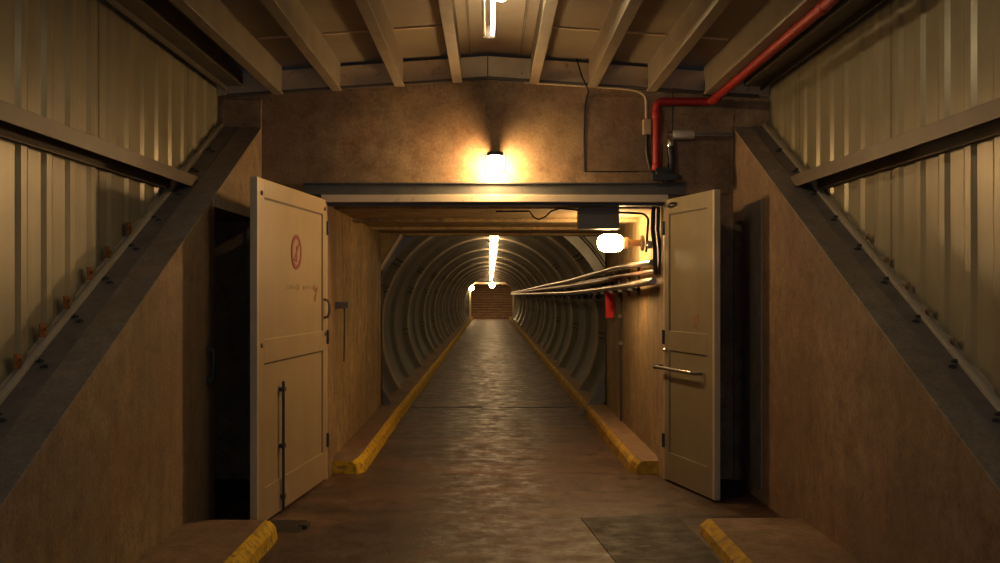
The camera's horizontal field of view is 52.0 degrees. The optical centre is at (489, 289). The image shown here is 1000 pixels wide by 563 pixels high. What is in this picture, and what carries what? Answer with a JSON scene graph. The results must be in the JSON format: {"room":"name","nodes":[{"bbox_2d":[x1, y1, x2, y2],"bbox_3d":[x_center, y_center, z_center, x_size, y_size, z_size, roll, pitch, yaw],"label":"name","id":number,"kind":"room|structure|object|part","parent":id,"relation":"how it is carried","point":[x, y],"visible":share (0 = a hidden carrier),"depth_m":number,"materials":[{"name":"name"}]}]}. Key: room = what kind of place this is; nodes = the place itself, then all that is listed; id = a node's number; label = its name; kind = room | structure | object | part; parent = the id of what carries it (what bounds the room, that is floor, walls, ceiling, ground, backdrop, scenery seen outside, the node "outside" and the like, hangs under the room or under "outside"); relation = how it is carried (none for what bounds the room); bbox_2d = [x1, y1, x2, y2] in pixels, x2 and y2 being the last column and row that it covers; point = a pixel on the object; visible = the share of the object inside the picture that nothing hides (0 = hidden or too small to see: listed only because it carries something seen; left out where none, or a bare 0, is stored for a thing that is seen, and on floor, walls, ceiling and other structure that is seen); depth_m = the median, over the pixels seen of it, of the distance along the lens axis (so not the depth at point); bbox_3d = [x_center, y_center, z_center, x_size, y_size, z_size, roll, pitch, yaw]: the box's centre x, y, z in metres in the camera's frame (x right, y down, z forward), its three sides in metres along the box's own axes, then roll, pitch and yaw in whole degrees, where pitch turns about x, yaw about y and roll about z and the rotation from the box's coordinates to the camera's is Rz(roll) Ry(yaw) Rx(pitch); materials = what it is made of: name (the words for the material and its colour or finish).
{"room":"underground passage","nodes":[
{"label":"underground passage","id":0,"kind":"room"},
{"bbox_2d":[0,0,217,384],"bbox_3d":[-2.376,-0.090,3.150,0.062,3.540,12.300,0,0,0],"label":"wall","id":1,"kind":"structure","parent":0,"point":[85,66],"depth_m":5.87,"materials":[{"name":"paint"}]},
{"bbox_2d":[0,100,197,188],"bbox_3d":[-2.282,-0.797,2.361,0.164,0.115,10.722,0,0,0],"label":"wall beam","id":2,"kind":"structure","parent":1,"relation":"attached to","point":[17,124],"depth_m":5.71,"materials":[{"name":"metal"}]},
{"bbox_2d":[0,123,261,508],"bbox_3d":[-2.223,0.138,5.810,0.454,3.202,6.380,0,0,0],"label":"sloped ledge","id":3,"kind":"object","parent":1,"relation":"attached to","point":[35,397],"depth_m":5.72,"materials":[{"name":"concrete"}]},
{"bbox_2d":[105,0,242,90],"bbox_3d":[-2.263,-1.840,2.980,0.205,0.200,11.960,0,0,0],"label":"ceiling beam","id":4,"kind":"structure","parent":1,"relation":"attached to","point":[160,19],"depth_m":7.36,"materials":[{"name":"brown metal"}]},
{"bbox_2d":[0,129,261,562],"bbox_3d":[-3.622,0.172,7.860,3.357,3.176,10.480,0,0,0],"label":"wall","id":5,"kind":"structure","parent":0,"point":[131,461],"depth_m":5.94,"materials":[{"name":"concrete"}]},
{"bbox_3d":[-1.972,0.530,7.250,0.057,0.260,0.040,0,0,0],"label":"door handle","id":6,"kind":"part","parent":5,"relation":"part of","materials":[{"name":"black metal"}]},
{"bbox_2d":[334,209,381,455],"bbox_3d":[-1.585,0.235,11.425,0.330,2.950,4.150,0,0,0],"label":"wall","id":7,"kind":"structure","parent":0,"point":[357,248],"depth_m":10.91,"materials":[{"name":"concrete"}]},
{"bbox_2d":[335,302,348,361],"bbox_3d":[-1.360,0.385,9.445,0.120,0.550,0.050,0,0,0],"label":"door catch","id":8,"kind":"structure","parent":7,"relation":"in","point":[338,305],"depth_m":9.42,"materials":[{"name":"metal"}]},
{"bbox_3d":[-1.343,0.415,9.447,0.012,0.490,0.019,0,0,-45],"label":"chain","id":9,"kind":"part","parent":8,"relation":"part of","materials":[{"name":"black metal"}]},
{"bbox_2d":[381,233,606,404],"bbox_3d":[0.000,0.160,13.465,4.600,3.600,0.210,0,0,0],"label":"trim","id":10,"kind":"structure","parent":7,"relation":"attached to","point":[389,241],"depth_m":13.38,"materials":[{"name":"metal"}]},
{"bbox_2d":[465,277,514,316],"bbox_3d":[0.000,0.297,68.520,3.800,3.275,0.360,0,0,0],"label":"wall","id":11,"kind":"structure","parent":0,"point":[484,280],"depth_m":68.44,"materials":[{"name":"paint"}]},
{"bbox_2d":[166,0,814,72],"bbox_3d":[0.025,-2.010,3.175,5.650,0.261,12.350,0,0,0],"label":"ceiling","id":12,"kind":"structure","parent":0,"point":[416,25],"depth_m":7.93,"materials":[{"name":"paint"}]},
{"bbox_2d":[169,0,282,94],"bbox_3d":[-1.850,-1.834,2.989,0.084,0.256,11.978,0,0,0],"label":"roof beam","id":13,"kind":"structure","parent":12,"relation":"attached to","point":[212,17],"depth_m":7.34,"materials":[{"name":"paint"}]},
{"bbox_2d":[260,0,341,90],"bbox_3d":[-1.340,-1.869,2.989,0.084,0.257,11.978,0,0,0],"label":"roof beam","id":14,"kind":"structure","parent":12,"relation":"attached to","point":[291,15],"depth_m":7.41,"materials":[{"name":"paint"}]},
{"bbox_2d":[355,0,403,86],"bbox_3d":[-0.790,-1.907,2.989,0.084,0.258,11.978,0,0,0],"label":"roof beam","id":15,"kind":"structure","parent":12,"relation":"attached to","point":[373,12],"depth_m":7.46,"materials":[{"name":"paint"}]},
{"bbox_2d":[438,0,461,82],"bbox_3d":[-0.285,-1.942,2.989,0.084,0.260,11.978,0,0,0],"label":"roof beam","id":16,"kind":"structure","parent":12,"relation":"attached to","point":[446,7],"depth_m":7.45,"materials":[{"name":"paint"}]},
{"bbox_2d":[482,0,504,37],"bbox_3d":[0.025,-1.897,6.332,0.151,0.368,1.305,0,0,0],"label":"fluorescent light","id":17,"kind":"object","parent":12,"relation":"hanging from","point":[488,31],"visible":1,"depth_m":6.63,"materials":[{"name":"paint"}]},
{"bbox_2d":[529,0,557,83],"bbox_3d":[0.385,-1.932,2.989,0.084,0.259,11.978,0,0,0],"label":"roof beam","id":18,"kind":"structure","parent":12,"relation":"attached to","point":[546,11],"depth_m":7.47,"materials":[{"name":"paint"}]},
{"bbox_2d":[576,58,637,171],"bbox_3d":[1.024,-1.529,8.960,0.551,0.987,0.075,0,0,0],"label":"cable","id":19,"kind":"object","parent":12,"relation":"hanging from","point":[576,58],"visible":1,"depth_m":8.98,"materials":[{"name":"black rubber"}]},
{"bbox_2d":[588,0,642,87],"bbox_3d":[0.895,-1.897,2.989,0.084,0.258,11.978,0,0,0],"label":"roof beam","id":20,"kind":"structure","parent":12,"relation":"attached to","point":[622,13],"depth_m":7.45,"materials":[{"name":"paint"}]},
{"bbox_2d":[646,0,731,91],"bbox_3d":[1.410,-1.861,2.989,0.084,0.257,11.978,0,0,0],"label":"roof beam","id":21,"kind":"structure","parent":12,"relation":"attached to","point":[698,17],"depth_m":7.39,"materials":[{"name":"paint"}]},
{"bbox_2d":[702,0,818,95],"bbox_3d":[1.900,-1.827,2.989,0.084,0.256,11.978,0,0,0],"label":"roof beam","id":22,"kind":"structure","parent":12,"relation":"attached to","point":[774,17],"depth_m":7.32,"materials":[{"name":"paint"}]},
{"bbox_2d":[652,0,839,170],"bbox_3d":[1.690,-1.396,2.986,0.564,0.712,11.971,0,0,0],"label":"pipe","id":23,"kind":"object","parent":22,"relation":"hanging from","point":[822,7],"visible":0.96,"depth_m":7.84,"materials":[{"name":"red metal"}]},
{"bbox_2d":[744,0,884,90],"bbox_3d":[2.322,-1.840,2.980,0.205,0.200,11.960,0,0,0],"label":"channel","id":24,"kind":"object","parent":12,"relation":"attached to","point":[844,13],"visible":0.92,"depth_m":7.29,"materials":[{"name":"brown metal"}]},
{"bbox_2d":[215,80,768,478],"bbox_3d":[0.025,-0.052,9.160,5.550,3.625,0.380,0,0,0],"label":"wall","id":25,"kind":"structure","parent":0,"point":[433,132],"depth_m":9.00,"materials":[{"name":"concrete"}]},
{"bbox_2d":[250,176,330,519],"bbox_3d":[-1.511,0.428,8.032,0.111,2.427,1.895,0,0,6],"label":"door","id":26,"kind":"structure","parent":25,"relation":"in","point":[289,227],"depth_m":7.82,"materials":[{"name":"paint"}]},
{"bbox_3d":[-1.545,0.428,8.045,0.033,2.427,1.844,0,0,6],"label":"panel","id":27,"kind":"part","parent":26,"relation":"part of","materials":[{"name":"paint"}]},
{"bbox_3d":[-1.406,0.160,8.858,0.065,0.183,0.024,0,0,6],"label":"handle","id":28,"kind":"part","parent":26,"relation":"part of","materials":[{"name":"brown metal"}]},
{"bbox_2d":[217,56,768,97],"bbox_3d":[0.025,-1.861,9.152,5.550,0.375,0.375,0,0,0],"label":"ceiling beam","id":29,"kind":"structure","parent":25,"relation":"attached to","point":[482,67],"depth_m":8.98,"materials":[{"name":"paint"}]},
{"bbox_2d":[303,182,685,194],"bbox_3d":[0.040,-0.886,8.977,3.340,0.108,0.044,0,0,0],"label":"lintel","id":30,"kind":"object","parent":25,"relation":"attached to","point":[312,188],"visible":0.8,"depth_m":8.98,"materials":[{"name":"grey metal"}]},
{"bbox_2d":[321,195,667,479],"bbox_3d":[0.048,0.415,9.012,3.035,2.489,0.175,0,0,0],"label":"frame","id":31,"kind":"object","parent":25,"relation":"attached to","point":[332,200],"visible":0.52,"depth_m":8.93,"materials":[{"name":"paint"}]},
{"bbox_2d":[485,151,505,174],"bbox_3d":[0.045,-1.095,8.877,0.182,0.200,0.246,0,0,0],"label":"wall lamp","id":32,"kind":"object","parent":25,"relation":"attached to","point":[495,157],"visible":1,"depth_m":8.79,"materials":[{"name":"white glass"}]},
{"bbox_3d":[0.045,-1.074,8.835,0.122,0.158,0.122,0,0,0],"label":"glass globe","id":33,"kind":"part","parent":32,"relation":"part of","materials":[{"name":"white glass"}]},
{"bbox_2d":[496,208,578,219],"bbox_3d":[0.425,-0.675,9.125,0.751,0.114,0.026,0,0,0],"label":"cable","id":34,"kind":"object","parent":25,"relation":"hanging from","point":[549,212],"visible":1,"depth_m":9.12,"materials":[{"name":"black rubber"}]},
{"bbox_2d":[524,81,664,182],"bbox_3d":[0.915,-1.378,8.966,1.232,0.904,0.067,0,0,0],"label":"conduit","id":35,"kind":"object","parent":25,"relation":"attached to","point":[646,123],"visible":0.94,"depth_m":8.96,"materials":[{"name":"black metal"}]},
{"bbox_2d":[577,207,619,229],"bbox_3d":[0.970,-0.642,9.216,0.370,0.195,0.208,0,0,0],"label":"equipment box","id":36,"kind":"object","parent":25,"relation":"attached to","point":[588,218],"visible":0.98,"depth_m":9.12,"materials":[{"name":"grey paint"}]},
{"bbox_3d":[0.970,-0.680,9.117,0.370,0.010,0.010,0,0,0],"label":"box lid","id":37,"kind":"part","parent":36,"relation":"part of","materials":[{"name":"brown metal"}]},
{"bbox_2d":[619,211,648,251],"bbox_3d":[1.289,-0.520,9.179,0.284,0.362,0.028,0,0,-11],"label":"cable","id":38,"kind":"object","parent":36,"relation":"hanging from","point":[620,212],"visible":1,"depth_m":9.19,"materials":[{"name":"black rubber"}]},
{"bbox_2d":[647,207,660,273],"bbox_3d":[1.464,-0.440,9.145,0.135,0.602,0.073,0,0,17],"label":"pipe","id":39,"kind":"object","parent":25,"relation":"attached to","point":[652,244],"visible":1,"depth_m":9.13,"materials":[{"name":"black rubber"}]},
{"bbox_2d":[652,167,682,180],"bbox_3d":[1.532,-1.002,8.900,0.264,0.115,0.120,0,0,0],"label":"plate","id":40,"kind":"object","parent":25,"relation":"attached to","point":[661,173],"visible":1,"depth_m":8.84,"materials":[{"name":"black metal"}]},
{"bbox_2d":[672,88,687,130],"bbox_3d":[1.848,-1.585,8.985,0.505,0.390,0.016,0,0,0],"label":"wire","id":41,"kind":"object","parent":25,"relation":"attached to","point":[673,88],"visible":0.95,"depth_m":8.98,"materials":[{"name":"black rubber"}]},
{"bbox_2d":[653,189,719,500],"bbox_3d":[1.610,0.428,8.510,0.136,2.427,1.057,0,0,-13],"label":"door","id":42,"kind":"structure","parent":25,"relation":"in","point":[691,223],"depth_m":8.42,"materials":[{"name":"paint"}]},
{"bbox_3d":[1.540,-0.727,8.769,0.054,0.034,0.160,0,0,-13],"label":"closer arm","id":43,"kind":"part","parent":42,"relation":"part of","materials":[{"name":"black metal"}]},
{"bbox_3d":[1.661,0.428,8.504,0.033,2.427,0.952,0,0,-13],"label":"panel","id":44,"kind":"part","parent":42,"relation":"part of","materials":[{"name":"paint"}]},
{"bbox_2d":[661,130,733,181],"bbox_3d":[1.803,-1.164,8.924,0.636,0.453,0.093,0,0,0],"label":"fitting","id":45,"kind":"object","parent":25,"relation":"attached to","point":[673,135],"visible":1,"depth_m":8.89,"materials":[{"name":"metal"}]},
{"bbox_2d":[383,236,604,415],"bbox_3d":[0.000,0.566,41.016,4.800,4.800,55.008,0,0,0],"label":"wall","id":46,"kind":"structure","parent":0,"point":[427,280],"depth_m":20.58,"materials":[{"name":"grey metal"}]},
{"bbox_2d":[490,247,496,253],"bbox_3d":[0.075,-0.963,23.000,0.156,0.300,0.156,0,0,0],"label":"lamp","id":47,"kind":"object","parent":46,"relation":"attached to","point":[493,251],"visible":0.45,"depth_m":22.94,"materials":[{"name":"white"}]},
{"bbox_2d":[490,242,497,248],"bbox_3d":[0.075,-0.975,20.500,0.156,0.300,0.156,0,0,0],"label":"lamp","id":48,"kind":"object","parent":46,"relation":"attached to","point":[493,245],"visible":0.56,"depth_m":20.44,"materials":[{"name":"white"}]},
{"bbox_2d":[490,236,498,241],"bbox_3d":[0.075,-0.988,18.000,0.156,0.300,0.156,0,0,0],"label":"lamp","id":49,"kind":"object","parent":46,"relation":"attached to","point":[492,238],"visible":0.43,"depth_m":17.95,"materials":[{"name":"white"}]},
{"bbox_2d":[511,278,617,293],"bbox_3d":[1.440,0.040,39.098,0.180,0.417,53.804,0,0,0],"label":"pipe","id":50,"kind":"object","parent":46,"relation":"attached to","point":[605,280],"visible":0.93,"depth_m":16.01,"materials":[{"name":"grey metal"}]},
{"bbox_2d":[511,259,652,292],"bbox_3d":[1.410,-0.047,37.590,0.140,0.471,56.820,0,0,0],"label":"pipe","id":51,"kind":"object","parent":46,"relation":"attached to","point":[645,263],"visible":1,"depth_m":12.48,"materials":[{"name":"metal"}]},
{"bbox_2d":[511,267,656,298],"bbox_3d":[1.505,0.019,37.580,0.360,0.586,56.841,0,0,0],"label":"pipe","id":52,"kind":"object","parent":46,"relation":"attached to","point":[630,286],"visible":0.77,"depth_m":12.57,"materials":[{"name":"metal"}]},
{"bbox_2d":[605,291,613,317],"bbox_3d":[1.496,0.165,12.635,0.153,0.369,0.070,0,0,0],"label":"fire extinguisher","id":53,"kind":"object","parent":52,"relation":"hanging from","point":[609,298],"visible":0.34,"depth_m":12.60,"materials":[{"name":"metal"}]},
{"bbox_2d":[526,269,652,290],"bbox_3d":[1.445,0.015,37.600,0.134,0.412,56.800,0,0,0],"label":"pipe","id":54,"kind":"object","parent":46,"relation":"attached to","point":[645,272],"visible":0.66,"depth_m":11.40,"materials":[{"name":"grey metal"}]},
{"bbox_2d":[334,207,656,232],"bbox_3d":[0.050,-0.897,11.425,2.940,0.385,4.150,0,0,0],"label":"ceiling","id":55,"kind":"structure","parent":0,"point":[380,219],"depth_m":10.60,"materials":[{"name":"concrete"}]},
{"bbox_2d":[213,319,781,562],"bbox_3d":[0.000,1.796,33.000,5.200,0.284,72.000,0,0,0],"label":"floor","id":56,"kind":"structure","parent":0,"point":[493,460],"depth_m":8.45,"materials":[{"name":"concrete"}]},
{"bbox_2d":[134,520,276,562],"bbox_3d":[-1.702,1.604,1.965,0.596,0.152,9.930,0,0,0],"label":"sidewalk","id":57,"kind":"object","parent":56,"relation":"on","point":[195,541],"visible":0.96,"depth_m":6.26,"materials":[{"name":"concrete"}]},
{"bbox_2d":[270,520,309,532],"bbox_3d":[-1.415,1.645,7.160,0.290,0.030,0.276,0,0,0],"label":"door stop","id":58,"kind":"object","parent":56,"relation":"on","point":[282,526],"visible":0.85,"depth_m":7.14,"materials":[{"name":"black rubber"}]},
{"bbox_2d":[333,317,472,473],"bbox_3d":[-1.297,1.731,38.730,0.326,0.446,58.940,0,0,0],"label":"kerb","id":59,"kind":"object","parent":56,"relation":"on","point":[355,457],"visible":0.91,"depth_m":12.14,"materials":[{"name":"concrete"}]},
{"bbox_2d":[509,317,657,473],"bbox_3d":[1.405,1.731,38.730,0.311,0.446,58.940,0,0,0],"label":"kerb","id":60,"kind":"object","parent":56,"relation":"on","point":[631,451],"visible":0.75,"depth_m":11.64,"materials":[{"name":"concrete"}]},
{"bbox_2d":[699,518,861,562],"bbox_3d":[1.772,1.619,2.060,0.716,0.122,10.120,0,0,0],"label":"sidewalk","id":61,"kind":"object","parent":56,"relation":"on","point":[734,540],"visible":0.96,"depth_m":6.38,"materials":[{"name":"concrete"}]},
{"bbox_2d":[606,209,656,455],"bbox_3d":[1.685,0.235,11.425,0.330,2.950,4.150,0,0,0],"label":"wall","id":62,"kind":"structure","parent":0,"point":[639,320],"depth_m":10.79,"materials":[{"name":"concrete"}]},
{"bbox_2d":[618,292,622,420],"bbox_3d":[1.495,0.750,11.801,0.050,1.501,0.062,0,0,0],"label":"conduit","id":63,"kind":"object","parent":62,"relation":"attached to","point":[620,315],"visible":0.87,"depth_m":11.80,"materials":[{"name":"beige metal"}]},
{"bbox_2d":[597,234,644,251],"bbox_3d":[1.292,-0.465,10.150,0.457,0.178,0.178,0,0,0],"label":"lamp","id":64,"kind":"object","parent":62,"relation":"attached to","point":[606,242],"visible":1,"depth_m":10.09,"materials":[{"name":"white glass"}]},
{"bbox_3d":[1.189,-0.465,10.150,0.252,0.178,0.178,0,0,0],"label":"glass globe","id":65,"kind":"part","parent":64,"relation":"part of","materials":[{"name":"white glass"}]},
{"bbox_2d":[733,129,999,562],"bbox_3d":[3.774,0.172,7.860,3.312,3.176,10.480,0,0,0],"label":"wall","id":66,"kind":"structure","parent":0,"point":[833,431],"depth_m":6.44,"materials":[{"name":"concrete"}]},
{"bbox_3d":[2.184,0.425,8.320,0.132,2.270,0.600,0,0,0],"label":"jamb panel","id":67,"kind":"part","parent":66,"relation":"part of","materials":[{"name":"metal"}]},
{"bbox_2d":[769,0,999,397],"bbox_3d":[2.438,-0.090,3.150,0.056,3.540,12.300,0,0,0],"label":"wall","id":68,"kind":"structure","parent":0,"point":[904,66],"depth_m":5.83,"materials":[{"name":"metal"}]},
{"bbox_2d":[733,123,999,492],"bbox_3d":[2.318,0.138,5.810,0.384,3.202,6.380,0,0,0],"label":"sloped ledge","id":69,"kind":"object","parent":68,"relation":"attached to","point":[966,399],"depth_m":5.76,"materials":[{"name":"concrete"}]},
{"bbox_2d":[790,97,999,188],"bbox_3d":[2.342,-0.797,2.361,0.164,0.115,10.722,0,0,0],"label":"wall beam","id":70,"kind":"structure","parent":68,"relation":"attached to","point":[980,122],"depth_m":5.65,"materials":[{"name":"metal"}]},
{"bbox_3d":[0.100,-1.052,72.350,4.000,6.175,7.300,0,0,0],"label":"wall","id":71,"kind":"structure","parent":0,"visible":0},
{"bbox_2d":[471,284,511,318],"bbox_3d":[0.100,0.537,72.145,3.700,2.996,5.150,0,0,0],"label":"staircase","id":72,"kind":"structure","parent":71,"relation":"attached to","point":[487,302],"depth_m":71.40,"materials":[{"name":"wood"}]}
]}

